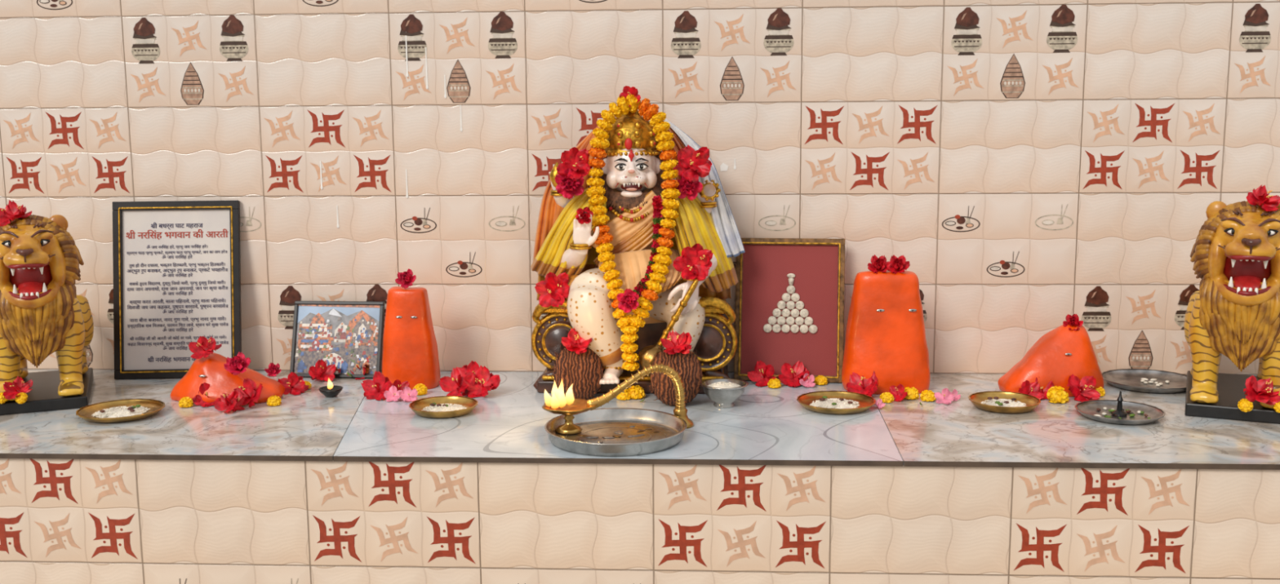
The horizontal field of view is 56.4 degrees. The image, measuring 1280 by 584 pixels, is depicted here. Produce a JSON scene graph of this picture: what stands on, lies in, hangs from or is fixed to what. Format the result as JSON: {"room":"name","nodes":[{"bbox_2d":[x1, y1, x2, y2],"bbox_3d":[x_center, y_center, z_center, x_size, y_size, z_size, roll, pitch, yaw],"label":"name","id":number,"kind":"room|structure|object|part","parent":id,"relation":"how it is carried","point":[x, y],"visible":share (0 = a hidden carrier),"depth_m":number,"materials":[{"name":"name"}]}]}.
{"room":"house of worship","nodes":[
{"label":"house of worship","id":0,"kind":"room"},
{"bbox_2d":[0,0,1279,375],"bbox_3d":[0.079,-0.625,3.957,7.200,2.400,0.100,0,8,3],"label":"wall","id":1,"kind":"structure","parent":0,"point":[1017,161],"depth_m":3.93,"materials":[{"name":"tile"}]},
{"bbox_2d":[3,112,39,148],"bbox_3d":[-2.094,-0.547,4.039,0.119,0.117,0.005,0,8,3],"label":"print","id":2,"kind":"object","parent":1,"relation":"attached to","point":[21,131],"depth_m":4.04,"materials":[{"name":"tile"}]},
{"bbox_2d":[5,156,44,193],"bbox_3d":[-2.093,-0.399,4.061,0.123,0.122,0.005,0,8,3],"label":"print","id":3,"kind":"object","parent":1,"relation":"attached to","point":[24,165],"depth_m":4.06,"materials":[{"name":"red tile"}]},
{"bbox_2d":[36,0,72,9],"bbox_3d":[-1.947,-0.957,3.971,0.121,0.030,0.005,0,8,3],"label":"print","id":4,"kind":"object","parent":1,"relation":"attached to","point":[62,2],"depth_m":3.97,"materials":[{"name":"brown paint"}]},
{"bbox_2d":[45,112,83,148],"bbox_3d":[-1.945,-0.546,4.031,0.120,0.118,0.005,0,8,3],"label":"print","id":5,"kind":"object","parent":1,"relation":"attached to","point":[64,130],"depth_m":4.03,"materials":[{"name":"red paint"}]},
{"bbox_2d":[49,156,85,192],"bbox_3d":[-1.944,-0.399,4.053,0.117,0.118,0.005,0,8,3],"label":"print","id":6,"kind":"object","parent":1,"relation":"attached to","point":[67,175],"depth_m":4.05,"materials":[{"name":"tile"}]},
{"bbox_2d":[85,345,93,367],"bbox_3d":[-1.911,0.222,4.142,0.024,0.075,0.005,0,8,3],"label":"print","id":7,"kind":"object","parent":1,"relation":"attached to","point":[89,354],"depth_m":4.14,"materials":[{"name":"beige tile"}]},
{"bbox_2d":[89,112,125,148],"bbox_3d":[-1.794,-0.545,4.023,0.116,0.117,0.005,0,8,3],"label":"print","id":8,"kind":"object","parent":1,"relation":"attached to","point":[105,122],"depth_m":4.02,"materials":[{"name":"tile"}]},
{"bbox_2d":[106,288,113,324],"bbox_3d":[-1.825,0.049,4.112,0.027,0.120,0.005,0,8,3],"label":"print","id":9,"kind":"object","parent":1,"relation":"attached to","point":[110,312],"depth_m":4.11,"materials":[{"name":"brown tile"}]},
{"bbox_2d":[91,155,129,193],"bbox_3d":[-1.793,-0.398,4.044,0.126,0.125,0.005,0,8,3],"label":"print","id":10,"kind":"object","parent":1,"relation":"attached to","point":[110,174],"depth_m":4.05,"materials":[{"name":"red tile"}]},
{"bbox_2d":[131,17,159,63],"bbox_3d":[-1.648,-0.838,3.971,0.096,0.149,0.005,0,8,3],"label":"print","id":11,"kind":"object","parent":1,"relation":"attached to","point":[145,51],"depth_m":3.97,"materials":[{"name":"beige tile"}]},
{"bbox_2d":[130,66,165,102],"bbox_3d":[-1.646,-0.695,3.992,0.113,0.112,0.005,0,8,3],"label":"print","id":12,"kind":"object","parent":1,"relation":"attached to","point":[148,84],"depth_m":3.99,"materials":[{"name":"tile"}]},
{"bbox_2d":[171,20,206,56],"bbox_3d":[-1.498,-0.843,3.962,0.112,0.114,0.005,0,8,3],"label":"print","id":13,"kind":"object","parent":1,"relation":"attached to","point":[188,38],"depth_m":3.96,"materials":[{"name":"orange tile"}]},
{"bbox_2d":[180,62,204,105],"bbox_3d":[-1.496,-0.696,3.984,0.078,0.140,0.005,0,8,3],"label":"print","id":14,"kind":"object","parent":1,"relation":"attached to","point":[192,90],"depth_m":3.99,"materials":[{"name":"brown tile"}]},
{"bbox_2d":[219,14,248,61],"bbox_3d":[-1.348,-0.843,3.954,0.095,0.149,0.005,0,8,3],"label":"print","id":15,"kind":"object","parent":1,"relation":"attached to","point":[233,48],"depth_m":3.96,"materials":[{"name":"beige tile"}]},
{"bbox_2d":[218,66,253,102],"bbox_3d":[-1.346,-0.692,3.976,0.110,0.112,0.005,0,8,3],"label":"print","id":16,"kind":"object","parent":1,"relation":"attached to","point":[235,83],"depth_m":3.98,"materials":[{"name":"orange tile"}]},
{"bbox_2d":[240,206,261,231],"bbox_3d":[-1.320,-0.247,4.040,0.072,0.083,0.005,0,8,3],"label":"print","id":17,"kind":"object","parent":1,"relation":"attached to","point":[248,222],"depth_m":4.04,"materials":[{"name":"white paint"}]},
{"bbox_2d":[263,111,299,146],"bbox_3d":[-1.198,-0.546,3.989,0.116,0.116,0.005,0,8,3],"label":"print","id":18,"kind":"object","parent":1,"relation":"attached to","point":[290,126],"depth_m":3.99,"materials":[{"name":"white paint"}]},
{"bbox_2d":[265,155,302,192],"bbox_3d":[-1.195,-0.398,4.011,0.124,0.123,0.005,0,8,3],"label":"print","id":19,"kind":"object","parent":1,"relation":"attached to","point":[284,163],"depth_m":4.01,"materials":[{"name":"red paint"}]},
{"bbox_2d":[275,338,292,365],"bbox_3d":[-1.221,0.206,4.101,0.054,0.092,0.005,0,8,3],"label":"print","id":20,"kind":"object","parent":1,"relation":"attached to","point":[285,350],"depth_m":4.10,"materials":[{"name":"white paint"}]},
{"bbox_2d":[277,285,301,328],"bbox_3d":[-1.198,0.052,4.077,0.083,0.147,0.005,0,8,3],"label":"print","id":21,"kind":"object","parent":1,"relation":"attached to","point":[286,317],"depth_m":4.08,"materials":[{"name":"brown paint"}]},
{"bbox_2d":[306,109,345,147],"bbox_3d":[-1.046,-0.546,3.980,0.125,0.125,0.005,0,8,3],"label":"print","id":22,"kind":"object","parent":1,"relation":"attached to","point":[326,128],"depth_m":3.98,"materials":[{"name":"red paint"}]},
{"bbox_2d":[311,155,346,191],"bbox_3d":[-1.045,-0.398,4.002,0.114,0.120,0.005,0,8,3],"label":"print","id":23,"kind":"object","parent":1,"relation":"attached to","point":[327,173],"depth_m":4.00,"materials":[{"name":"tile"}]},
{"bbox_2d":[352,109,388,146],"bbox_3d":[-0.897,-0.548,3.972,0.116,0.118,0.005,0,8,3],"label":"print","id":24,"kind":"object","parent":1,"relation":"attached to","point":[370,128],"depth_m":3.97,"materials":[{"name":"beige tile"}]},
{"bbox_2d":[354,155,391,192],"bbox_3d":[-0.897,-0.396,3.994,0.124,0.123,0.005,0,8,3],"label":"print","id":25,"kind":"object","parent":1,"relation":"attached to","point":[372,173],"depth_m":3.99,"materials":[{"name":"red tile"}]},
{"bbox_2d":[366,284,387,316],"bbox_3d":[-0.893,0.029,4.056,0.071,0.107,0.005,0,8,3],"label":"print","id":26,"kind":"object","parent":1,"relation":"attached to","point":[376,294],"depth_m":4.05,"materials":[{"name":"brown tile"}]},
{"bbox_2d":[397,13,426,60],"bbox_3d":[-0.750,-0.838,3.921,0.096,0.148,0.005,0,8,3],"label":"print","id":27,"kind":"object","parent":1,"relation":"attached to","point":[411,27],"depth_m":3.92,"materials":[{"name":"beige tile"}]},
{"bbox_2d":[395,64,431,100],"bbox_3d":[-0.750,-0.693,3.942,0.115,0.114,0.005,0,8,3],"label":"print","id":28,"kind":"object","parent":1,"relation":"attached to","point":[412,82],"depth_m":3.94,"materials":[{"name":"orange tile"}]},
{"bbox_2d":[400,207,436,233],"bbox_3d":[-0.745,-0.241,4.008,0.122,0.085,0.005,0,8,3],"label":"print","id":29,"kind":"object","parent":1,"relation":"attached to","point":[418,221],"depth_m":4.01,"materials":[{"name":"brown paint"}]},
{"bbox_2d":[439,17,475,53],"bbox_3d":[-0.599,-0.842,3.912,0.114,0.115,0.005,0,8,3],"label":"print","id":30,"kind":"object","parent":1,"relation":"attached to","point":[456,35],"depth_m":3.91,"materials":[{"name":"tile"}]},
{"bbox_2d":[446,59,471,102],"bbox_3d":[-0.598,-0.696,3.933,0.079,0.138,0.005,0,8,3],"label":"print","id":31,"kind":"object","parent":1,"relation":"attached to","point":[458,88],"depth_m":3.94,"materials":[{"name":"brown tile"}]},
{"bbox_2d":[445,252,482,277],"bbox_3d":[-0.594,-0.092,4.022,0.122,0.083,0.005,0,8,3],"label":"print","id":32,"kind":"object","parent":1,"relation":"attached to","point":[464,265],"depth_m":4.02,"materials":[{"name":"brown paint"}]},
{"bbox_2d":[488,11,517,57],"bbox_3d":[-0.450,-0.842,3.903,0.095,0.147,0.005,0,8,3],"label":"print","id":33,"kind":"object","parent":1,"relation":"attached to","point":[502,45],"depth_m":3.91,"materials":[{"name":"beige tile"}]},
{"bbox_2d":[486,62,521,99],"bbox_3d":[-0.447,-0.694,3.925,0.112,0.116,0.005,0,8,3],"label":"print","id":34,"kind":"object","parent":1,"relation":"attached to","point":[503,81],"depth_m":3.93,"materials":[{"name":"orange tile"}]},
{"bbox_2d":[488,205,525,231],"bbox_3d":[-0.444,-0.246,3.991,0.121,0.085,0.005,0,8,3],"label":"print","id":35,"kind":"object","parent":1,"relation":"attached to","point":[500,224],"depth_m":3.99,"materials":[{"name":"beige tile"}]},
{"bbox_2d":[320,35,736,227],"bbox_3d":[-0.380,-0.545,3.943,1.393,0.667,0.001,0,8,3],"label":"drip","id":36,"kind":"object","parent":1,"relation":"attached to","point":[406,74],"visible":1,"depth_m":3.94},
{"bbox_2d":[531,153,562,191],"bbox_3d":[-0.308,-0.399,3.960,0.100,0.122,0.005,0,8,3],"label":"print","id":37,"kind":"object","parent":1,"relation":"attached to","point":[550,162],"depth_m":3.96,"materials":[{"name":"red tile"}]},
{"bbox_2d":[531,108,567,146],"bbox_3d":[-0.299,-0.544,3.938,0.115,0.120,0.005,0,8,3],"label":"print","id":38,"kind":"object","parent":1,"relation":"attached to","point":[549,126],"depth_m":3.94,"materials":[{"name":"tile"}]},
{"bbox_2d":[576,107,602,145],"bbox_3d":[-0.167,-0.546,3.931,0.085,0.120,0.005,0,8,3],"label":"print","id":39,"kind":"object","parent":1,"relation":"attached to","point":[595,116],"depth_m":3.93,"materials":[{"name":"red tile"}]},
{"bbox_2d":[667,61,703,97],"bbox_3d":[0.149,-0.694,3.891,0.114,0.115,0.005,0,8,3],"label":"print","id":40,"kind":"object","parent":1,"relation":"attached to","point":[686,79],"depth_m":3.89,"materials":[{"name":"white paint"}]},
{"bbox_2d":[671,10,701,57],"bbox_3d":[0.150,-0.837,3.870,0.095,0.148,0.005,0,8,3],"label":"print","id":41,"kind":"object","parent":1,"relation":"attached to","point":[686,44],"depth_m":3.87,"materials":[{"name":"brown paint"}]},
{"bbox_2d":[720,163,728,171],"bbox_3d":[0.278,-0.412,3.925,0.027,0.028,0.001,0,8,3],"label":"paper scrap","id":42,"kind":"object","parent":1,"relation":"attached to","point":[723,167],"visible":1,"depth_m":3.93,"materials":[{"name":"white paper"}]},
{"bbox_2d":[714,13,750,49],"bbox_3d":[0.299,-0.843,3.861,0.114,0.110,0.005,0,8,3],"label":"print","id":43,"kind":"object","parent":1,"relation":"attached to","point":[731,32],"depth_m":3.86,"materials":[{"name":"tile"}]},
{"bbox_2d":[720,57,744,100],"bbox_3d":[0.300,-0.695,3.883,0.077,0.136,0.005,0,8,3],"label":"print","id":44,"kind":"object","parent":1,"relation":"attached to","point":[731,85],"depth_m":3.89,"materials":[{"name":"brown tile"}]},
{"bbox_2d":[758,204,795,231],"bbox_3d":[0.453,-0.245,3.940,0.121,0.084,0.005,0,8,3],"label":"print","id":45,"kind":"object","parent":1,"relation":"attached to","point":[771,223],"depth_m":3.94,"materials":[{"name":"beige tile"}]},
{"bbox_2d":[760,61,795,97],"bbox_3d":[0.449,-0.692,3.874,0.111,0.112,0.005,0,8,3],"label":"print","id":46,"kind":"object","parent":1,"relation":"attached to","point":[778,78],"depth_m":3.88,"materials":[{"name":"tile"}]},
{"bbox_2d":[763,8,794,55],"bbox_3d":[0.448,-0.841,3.853,0.097,0.147,0.005,0,8,3],"label":"print","id":47,"kind":"object","parent":1,"relation":"attached to","point":[779,42],"depth_m":3.85,"materials":[{"name":"beige tile"}]},
{"bbox_2d":[804,152,842,189],"bbox_3d":[0.602,-0.397,3.909,0.121,0.117,0.005,0,8,3],"label":"print","id":48,"kind":"object","parent":1,"relation":"attached to","point":[823,171],"depth_m":3.91,"materials":[{"name":"beige tile"}]},
{"bbox_2d":[804,105,844,144],"bbox_3d":[0.600,-0.545,3.888,0.124,0.125,0.005,0,8,3],"label":"print","id":49,"kind":"object","parent":1,"relation":"attached to","point":[824,125],"depth_m":3.89,"materials":[{"name":"red tile"}]},
{"bbox_2d":[849,151,889,191],"bbox_3d":[0.751,-0.395,3.901,0.125,0.125,0.005,0,8,3],"label":"print","id":50,"kind":"object","parent":1,"relation":"attached to","point":[869,171],"depth_m":3.90,"materials":[{"name":"red tile"}]},
{"bbox_2d":[852,106,888,143],"bbox_3d":[0.750,-0.544,3.879,0.117,0.118,0.005,0,8,3],"label":"print","id":51,"kind":"object","parent":1,"relation":"attached to","point":[869,124],"depth_m":3.88,"materials":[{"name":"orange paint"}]},
{"bbox_2d":[897,152,933,190],"bbox_3d":[0.899,-0.394,3.893,0.118,0.119,0.005,0,8,3],"label":"print","id":52,"kind":"object","parent":1,"relation":"attached to","point":[916,171],"depth_m":3.89,"materials":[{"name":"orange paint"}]},
{"bbox_2d":[897,104,937,143],"bbox_3d":[0.899,-0.546,3.871,0.123,0.124,0.005,0,8,3],"label":"print","id":53,"kind":"object","parent":1,"relation":"attached to","point":[917,124],"depth_m":3.87,"materials":[{"name":"red tile"}]},
{"bbox_2d":[942,205,980,231],"bbox_3d":[1.052,-0.241,3.907,0.121,0.083,0.005,0,8,3],"label":"print","id":54,"kind":"object","parent":1,"relation":"attached to","point":[961,220],"depth_m":3.91,"materials":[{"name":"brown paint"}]},
{"bbox_2d":[947,57,983,94],"bbox_3d":[1.049,-0.695,3.840,0.114,0.113,0.005,0,8,3],"label":"print","id":55,"kind":"object","parent":1,"relation":"attached to","point":[965,77],"depth_m":3.84,"materials":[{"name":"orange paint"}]},
{"bbox_2d":[951,7,982,55],"bbox_3d":[1.047,-0.835,3.820,0.096,0.148,0.005,0,8,3],"label":"print","id":56,"kind":"object","parent":1,"relation":"attached to","point":[966,41],"depth_m":3.82,"materials":[{"name":"beige tile"}]},
{"bbox_2d":[986,251,1024,277],"bbox_3d":[1.202,-0.091,3.920,0.119,0.084,0.005,0,8,3],"label":"print","id":57,"kind":"object","parent":1,"relation":"attached to","point":[1005,265],"depth_m":3.92,"materials":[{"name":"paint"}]},
{"bbox_2d":[1000,53,1025,97],"bbox_3d":[1.198,-0.695,3.832,0.078,0.137,0.005,0,8,3],"label":"print","id":58,"kind":"object","parent":1,"relation":"attached to","point":[1012,83],"depth_m":3.83,"materials":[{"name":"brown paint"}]},
{"bbox_2d":[996,10,1032,48],"bbox_3d":[1.197,-0.839,3.811,0.113,0.114,0.005,0,8,3],"label":"print","id":59,"kind":"object","parent":1,"relation":"attached to","point":[1014,28],"depth_m":3.81,"materials":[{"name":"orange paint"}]},
{"bbox_2d":[1035,204,1073,230],"bbox_3d":[1.351,-0.245,3.889,0.121,0.083,0.005,0,8,3],"label":"print","id":60,"kind":"object","parent":1,"relation":"attached to","point":[1060,221],"depth_m":3.89,"materials":[{"name":"beige tile"}]},
{"bbox_2d":[1042,57,1078,94],"bbox_3d":[1.347,-0.692,3.824,0.113,0.113,0.005,0,8,3],"label":"print","id":61,"kind":"object","parent":1,"relation":"attached to","point":[1060,76],"depth_m":3.82,"materials":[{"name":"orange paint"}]},
{"bbox_2d":[1046,4,1077,52],"bbox_3d":[1.347,-0.841,3.802,0.095,0.148,0.005,0,8,3],"label":"print","id":62,"kind":"object","parent":1,"relation":"attached to","point":[1062,38],"depth_m":3.80,"materials":[{"name":"brown paint"}]},
{"bbox_2d":[1081,286,1111,331],"bbox_3d":[1.504,0.055,3.925,0.095,0.147,0.005,0,8,3],"label":"print","id":63,"kind":"object","parent":1,"relation":"attached to","point":[1096,317],"depth_m":3.93,"materials":[{"name":"brown tile"}]},
{"bbox_2d":[1090,334,1111,363],"bbox_3d":[1.525,0.187,3.943,0.069,0.093,0.005,0,8,3],"label":"print","id":64,"kind":"object","parent":1,"relation":"attached to","point":[1102,350],"depth_m":3.95,"materials":[{"name":"beige tile"}]},
{"bbox_2d":[1083,150,1124,189],"bbox_3d":[1.501,-0.396,3.859,0.124,0.124,0.005,0,8,3],"label":"print","id":65,"kind":"object","parent":1,"relation":"attached to","point":[1103,170],"depth_m":3.86,"materials":[{"name":"red paint"}]},
{"bbox_2d":[1087,104,1124,142],"bbox_3d":[1.498,-0.543,3.837,0.117,0.116,0.005,0,8,3],"label":"print","id":66,"kind":"object","parent":1,"relation":"attached to","point":[1105,122],"depth_m":3.84,"materials":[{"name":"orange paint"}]},
{"bbox_2d":[1128,330,1153,369],"bbox_3d":[1.654,0.191,3.936,0.079,0.129,0.005,0,8,3],"label":"print","id":67,"kind":"object","parent":1,"relation":"attached to","point":[1140,357],"depth_m":3.94,"materials":[{"name":"brown tile"}]},
{"bbox_2d":[1125,289,1160,324],"bbox_3d":[1.652,0.050,3.916,0.114,0.114,0.005,0,8,3],"label":"print","id":68,"kind":"object","parent":1,"relation":"attached to","point":[1143,307],"depth_m":3.92,"materials":[{"name":"tile"}]},
{"bbox_2d":[1132,151,1169,187],"bbox_3d":[1.649,-0.396,3.850,0.120,0.115,0.005,0,8,3],"label":"print","id":69,"kind":"object","parent":1,"relation":"attached to","point":[1150,169],"depth_m":3.85,"materials":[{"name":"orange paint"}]},
{"bbox_2d":[1133,102,1174,142],"bbox_3d":[1.648,-0.545,3.828,0.123,0.123,0.005,0,8,3],"label":"print","id":70,"kind":"object","parent":1,"relation":"attached to","point":[1153,122],"depth_m":3.83,"materials":[{"name":"red paint"}]},
{"bbox_2d":[1170,341,1191,369],"bbox_3d":[1.783,0.208,3.932,0.069,0.093,0.005,0,8,3],"label":"print","id":71,"kind":"object","parent":1,"relation":"attached to","point":[1187,352],"depth_m":3.93,"materials":[{"name":"tile"}]},
{"bbox_2d":[1174,284,1199,329],"bbox_3d":[1.791,0.050,3.908,0.071,0.146,0.005,0,8,3],"label":"print","id":72,"kind":"object","parent":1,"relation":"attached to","point":[1186,294],"depth_m":3.91,"materials":[{"name":"brown tile"}]},
{"bbox_2d":[1177,149,1219,188],"bbox_3d":[1.798,-0.397,3.842,0.123,0.124,0.005,0,8,3],"label":"print","id":73,"kind":"object","parent":1,"relation":"attached to","point":[1198,169],"depth_m":3.84,"materials":[{"name":"red tile"}]},
{"bbox_2d":[1182,102,1219,141],"bbox_3d":[1.797,-0.545,3.820,0.116,0.119,0.005,0,8,3],"label":"print","id":74,"kind":"object","parent":1,"relation":"attached to","point":[1201,122],"depth_m":3.82,"materials":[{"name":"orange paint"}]},
{"bbox_2d":[1234,56,1271,93],"bbox_3d":[1.946,-0.691,3.790,0.116,0.112,0.005,0,8,3],"label":"print","id":75,"kind":"object","parent":1,"relation":"attached to","point":[1252,74],"depth_m":3.79,"materials":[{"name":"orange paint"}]},
{"bbox_2d":[1239,3,1271,52],"bbox_3d":[1.945,-0.835,3.769,0.096,0.149,0.005,0,8,3],"label":"print","id":76,"kind":"object","parent":1,"relation":"attached to","point":[1255,36],"depth_m":3.77,"materials":[{"name":"beige tile"}]},
{"label":"floor","id":77,"kind":"structure","parent":0,"visible":0},
{"bbox_2d":[0,369,1279,583],"bbox_3d":[0.057,0.790,3.593,7.200,0.893,1.034,0,8,3],"label":"platform","id":78,"kind":"object","parent":77,"relation":"on","point":[312,487],"visible":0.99,"depth_m":3.08,"materials":[{"name":"stone"}]},
{"bbox_2d":[0,200,93,415],"bbox_3d":[-1.872,0.017,3.714,0.294,0.628,0.630,-4,9,-24],"label":"lion statue","id":79,"kind":"object","parent":78,"relation":"on","point":[42,314],"visible":1,"depth_m":3.53,"materials":[{"name":"yellow paint"}]},
{"bbox_2d":[75,399,164,423],"bbox_3d":[-1.523,0.351,3.502,0.244,0.024,0.244,0,8,3],"label":"brass plate","id":80,"kind":"object","parent":78,"relation":"on","point":[126,410],"visible":1,"depth_m":3.50,"materials":[{"name":"gold metal"}]},
{"bbox_2d":[112,200,241,379],"bbox_3d":[-1.554,-0.009,4.008,0.415,0.590,0.112,-1,8,-4],"label":"framed piece","id":81,"kind":"object","parent":78,"relation":"on","point":[176,264],"visible":0.98,"depth_m":4.01,"materials":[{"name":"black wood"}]},
{"bbox_2d":[169,336,311,413],"bbox_3d":[-1.263,0.235,3.667,0.407,0.201,0.358,0,8,3],"label":"mound","id":82,"kind":"object","parent":78,"relation":"on","point":[205,382],"visible":1,"depth_m":3.64,"materials":[{"name":"stone"}]},
{"bbox_2d":[264,362,281,376],"bbox_3d":[-1.236,0.261,4.018,0.048,0.044,0.052,8,12,44],"label":"offering","id":83,"kind":"object","parent":78,"relation":"on","point":[273,370],"visible":0.97,"depth_m":4.02,"materials":[{"name":"red plant"}]},
{"bbox_2d":[318,377,342,398],"bbox_3d":[-0.965,0.296,3.719,0.074,0.062,0.079,0,8,3],"label":"oil lamp","id":84,"kind":"object","parent":78,"relation":"on","point":[330,391],"visible":1,"depth_m":3.71,"materials":[{"name":"black paint"}]},
{"bbox_3d":[-0.965,0.313,3.722,0.074,0.027,0.079,0,8,3],"label":"lamp dish","id":85,"kind":"part","parent":84,"relation":"part of","materials":[{"name":"black ceramic"}]},
{"bbox_2d":[289,301,385,378],"bbox_3d":[-1.017,0.160,4.009,0.310,0.251,0.092,0,8,6],"label":"photo","id":86,"kind":"object","parent":78,"relation":"on","point":[343,334],"visible":0.84,"depth_m":4.01},
{"bbox_2d":[308,357,368,382],"bbox_3d":[-1.003,0.253,3.972,0.199,0.071,0.108,-3,9,-20],"label":"offering","id":87,"kind":"object","parent":78,"relation":"on","point":[320,371],"visible":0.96,"depth_m":3.95,"materials":[{"name":"red plant"}]},
{"bbox_2d":[360,268,439,402],"bbox_3d":[-0.758,0.126,3.756,0.193,0.385,0.294,1,8,8],"label":"stone","id":88,"kind":"object","parent":78,"relation":"on","point":[410,358],"visible":1,"depth_m":3.79,"materials":[{"name":"stone"}]},
{"bbox_2d":[408,395,478,418],"bbox_3d":[-0.577,0.342,3.511,0.202,0.026,0.202,0,8,3],"label":"brass plate","id":89,"kind":"object","parent":78,"relation":"on","point":[445,406],"visible":1,"depth_m":3.52,"materials":[{"name":"gold metal"}]},
{"bbox_2d":[439,360,500,398],"bbox_3d":[-0.526,0.269,3.769,0.192,0.090,0.225,0,8,3],"label":"offering","id":90,"kind":"object","parent":78,"relation":"on","point":[473,380],"visible":1,"depth_m":3.73,"materials":[{"name":"red plant"}]},
{"bbox_2d":[548,328,604,399],"bbox_3d":[-0.192,0.218,3.636,0.174,0.228,0.166,0,8,3],"label":"coconut","id":91,"kind":"object","parent":78,"relation":"on","point":[578,365],"visible":0.86,"depth_m":3.58,"materials":[{"name":"brown plant"}]},
{"bbox_2d":[544,408,686,457],"bbox_3d":[-0.065,0.376,3.207,0.381,0.038,0.381,0,8,3],"label":"steel thali","id":92,"kind":"object","parent":78,"relation":"on","point":[607,432],"visible":0.98,"depth_m":3.23,"materials":[{"name":"silver metal"}]},
{"bbox_2d":[542,363,693,435],"bbox_3d":[-0.059,0.290,3.279,0.430,0.188,0.148,-3,9,-15],"label":"lamp","id":93,"kind":"object","parent":92,"relation":"on","point":[569,406],"visible":0.98,"depth_m":3.25,"materials":[{"name":"gold metal"}]},
{"bbox_2d":[616,385,645,402],"bbox_3d":[-0.029,0.309,3.652,0.091,0.038,0.088,0,8,3],"label":"offering","id":94,"kind":"object","parent":78,"relation":"on","point":[633,393],"visible":0.84,"depth_m":3.65,"materials":[{"name":"yellow plant"}]},
{"bbox_2d":[530,85,745,394],"bbox_3d":[-0.014,-0.161,3.718,0.687,0.952,0.479,0,8,3],"label":"idol","id":95,"kind":"object","parent":78,"relation":"on","point":[639,255],"visible":0.98,"depth_m":3.65,"materials":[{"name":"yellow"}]},
{"bbox_3d":[-0.030,-0.206,3.666,0.246,0.212,0.037,-1,8,-1],"label":"sash","id":96,"kind":"part","parent":95,"relation":"part of","materials":[{"name":"orange fabric"}]},
{"bbox_3d":[-0.019,-0.158,3.672,0.253,0.215,0.038,-1,8,-1],"label":"sash","id":97,"kind":"part","parent":95,"relation":"part of","materials":[{"name":"orange fabric"}]},
{"bbox_3d":[-0.028,-0.443,3.726,0.209,0.304,0.193,0,8,3],"label":"crown","id":98,"kind":"part","parent":95,"relation":"part of","materials":[{"name":"gold metal"}]},
{"bbox_3d":[-0.021,-0.157,3.822,0.625,0.391,0.051,0,8,2],"label":"sleeve panel","id":99,"kind":"part","parent":95,"relation":"part of","materials":[{"name":"yellow fabric"}]},
{"bbox_3d":[-0.009,0.083,3.699,0.420,0.318,0.280,0,8,3],"label":"leg","id":100,"kind":"part","parent":95,"relation":"part of","materials":[{"name":"white stone"}]},
{"bbox_2d":[648,330,703,405],"bbox_3d":[0.105,0.226,3.570,0.169,0.228,0.170,0,8,3],"label":"coconut","id":101,"kind":"object","parent":78,"relation":"on","point":[677,354],"visible":0.88,"depth_m":3.52,"materials":[{"name":"brown plant"}]},
{"bbox_2d":[699,377,748,408],"bbox_3d":[0.251,0.305,3.560,0.146,0.072,0.146,0,8,3],"label":"bowl","id":102,"kind":"object","parent":78,"relation":"on","point":[723,392],"visible":1,"depth_m":3.53,"materials":[{"name":"silver metal"}]},
{"bbox_2d":[746,360,827,388],"bbox_3d":[0.474,0.261,3.828,0.258,0.075,0.115,0,8,3],"label":"offering","id":103,"kind":"object","parent":78,"relation":"on","point":[796,375],"visible":1,"depth_m":3.84,"materials":[{"name":"red plant"}]},
{"bbox_2d":[733,238,844,383],"bbox_3d":[0.488,0.058,3.894,0.352,0.461,0.110,1,8,9],"label":"framed picture","id":104,"kind":"object","parent":78,"relation":"on","point":[789,292],"visible":0.96,"depth_m":3.89,"materials":[{"name":"brown metal"}]},
{"bbox_2d":[796,391,875,414],"bbox_3d":[0.581,0.331,3.533,0.233,0.024,0.233,0,8,3],"label":"brass plate","id":105,"kind":"object","parent":78,"relation":"on","point":[833,402],"visible":1,"depth_m":3.54,"materials":[{"name":"gold metal"}]},
{"bbox_2d":[841,254,960,408],"bbox_3d":[0.783,0.106,3.660,0.312,0.429,0.338,-2,9,-14],"label":"stone","id":106,"kind":"object","parent":78,"relation":"on","point":[886,352],"visible":1,"depth_m":3.68,"materials":[{"name":"stone"}]},
{"bbox_2d":[968,391,1040,413],"bbox_3d":[1.074,0.328,3.518,0.206,0.026,0.206,0,8,3],"label":"brass plate","id":107,"kind":"object","parent":78,"relation":"on","point":[1006,402],"visible":1,"depth_m":3.52,"materials":[{"name":"gold metal"}]},
{"bbox_2d":[993,314,1105,403],"bbox_3d":[1.268,0.194,3.670,0.316,0.245,0.276,0,8,3],"label":"mound","id":108,"kind":"object","parent":78,"relation":"on","point":[1062,364],"visible":0.98,"depth_m":3.66,"materials":[{"name":"stone"}]},
{"bbox_2d":[1075,391,1165,425],"bbox_3d":[1.365,0.319,3.393,0.242,0.076,0.242,0,8,3],"label":"plate","id":109,"kind":"object","parent":78,"relation":"on","point":[1118,411],"visible":1,"depth_m":3.41,"materials":[{"name":"grey metal"}]},
{"bbox_2d":[1099,368,1186,393],"bbox_3d":[1.615,0.286,3.787,0.293,0.024,0.293,0,8,3],"label":"steel plate","id":110,"kind":"object","parent":78,"relation":"on","point":[1143,380],"visible":0.91,"depth_m":3.83,"materials":[{"name":"grey metal"}]},
{"bbox_2d":[1183,184,1279,424],"bbox_3d":[1.780,0.004,3.512,0.308,0.658,0.662,3,9,23],"label":"lion statue","id":111,"kind":"object","parent":78,"relation":"on","point":[1234,313],"visible":1,"depth_m":3.32,"materials":[{"name":"yellow paint"}]}
]}

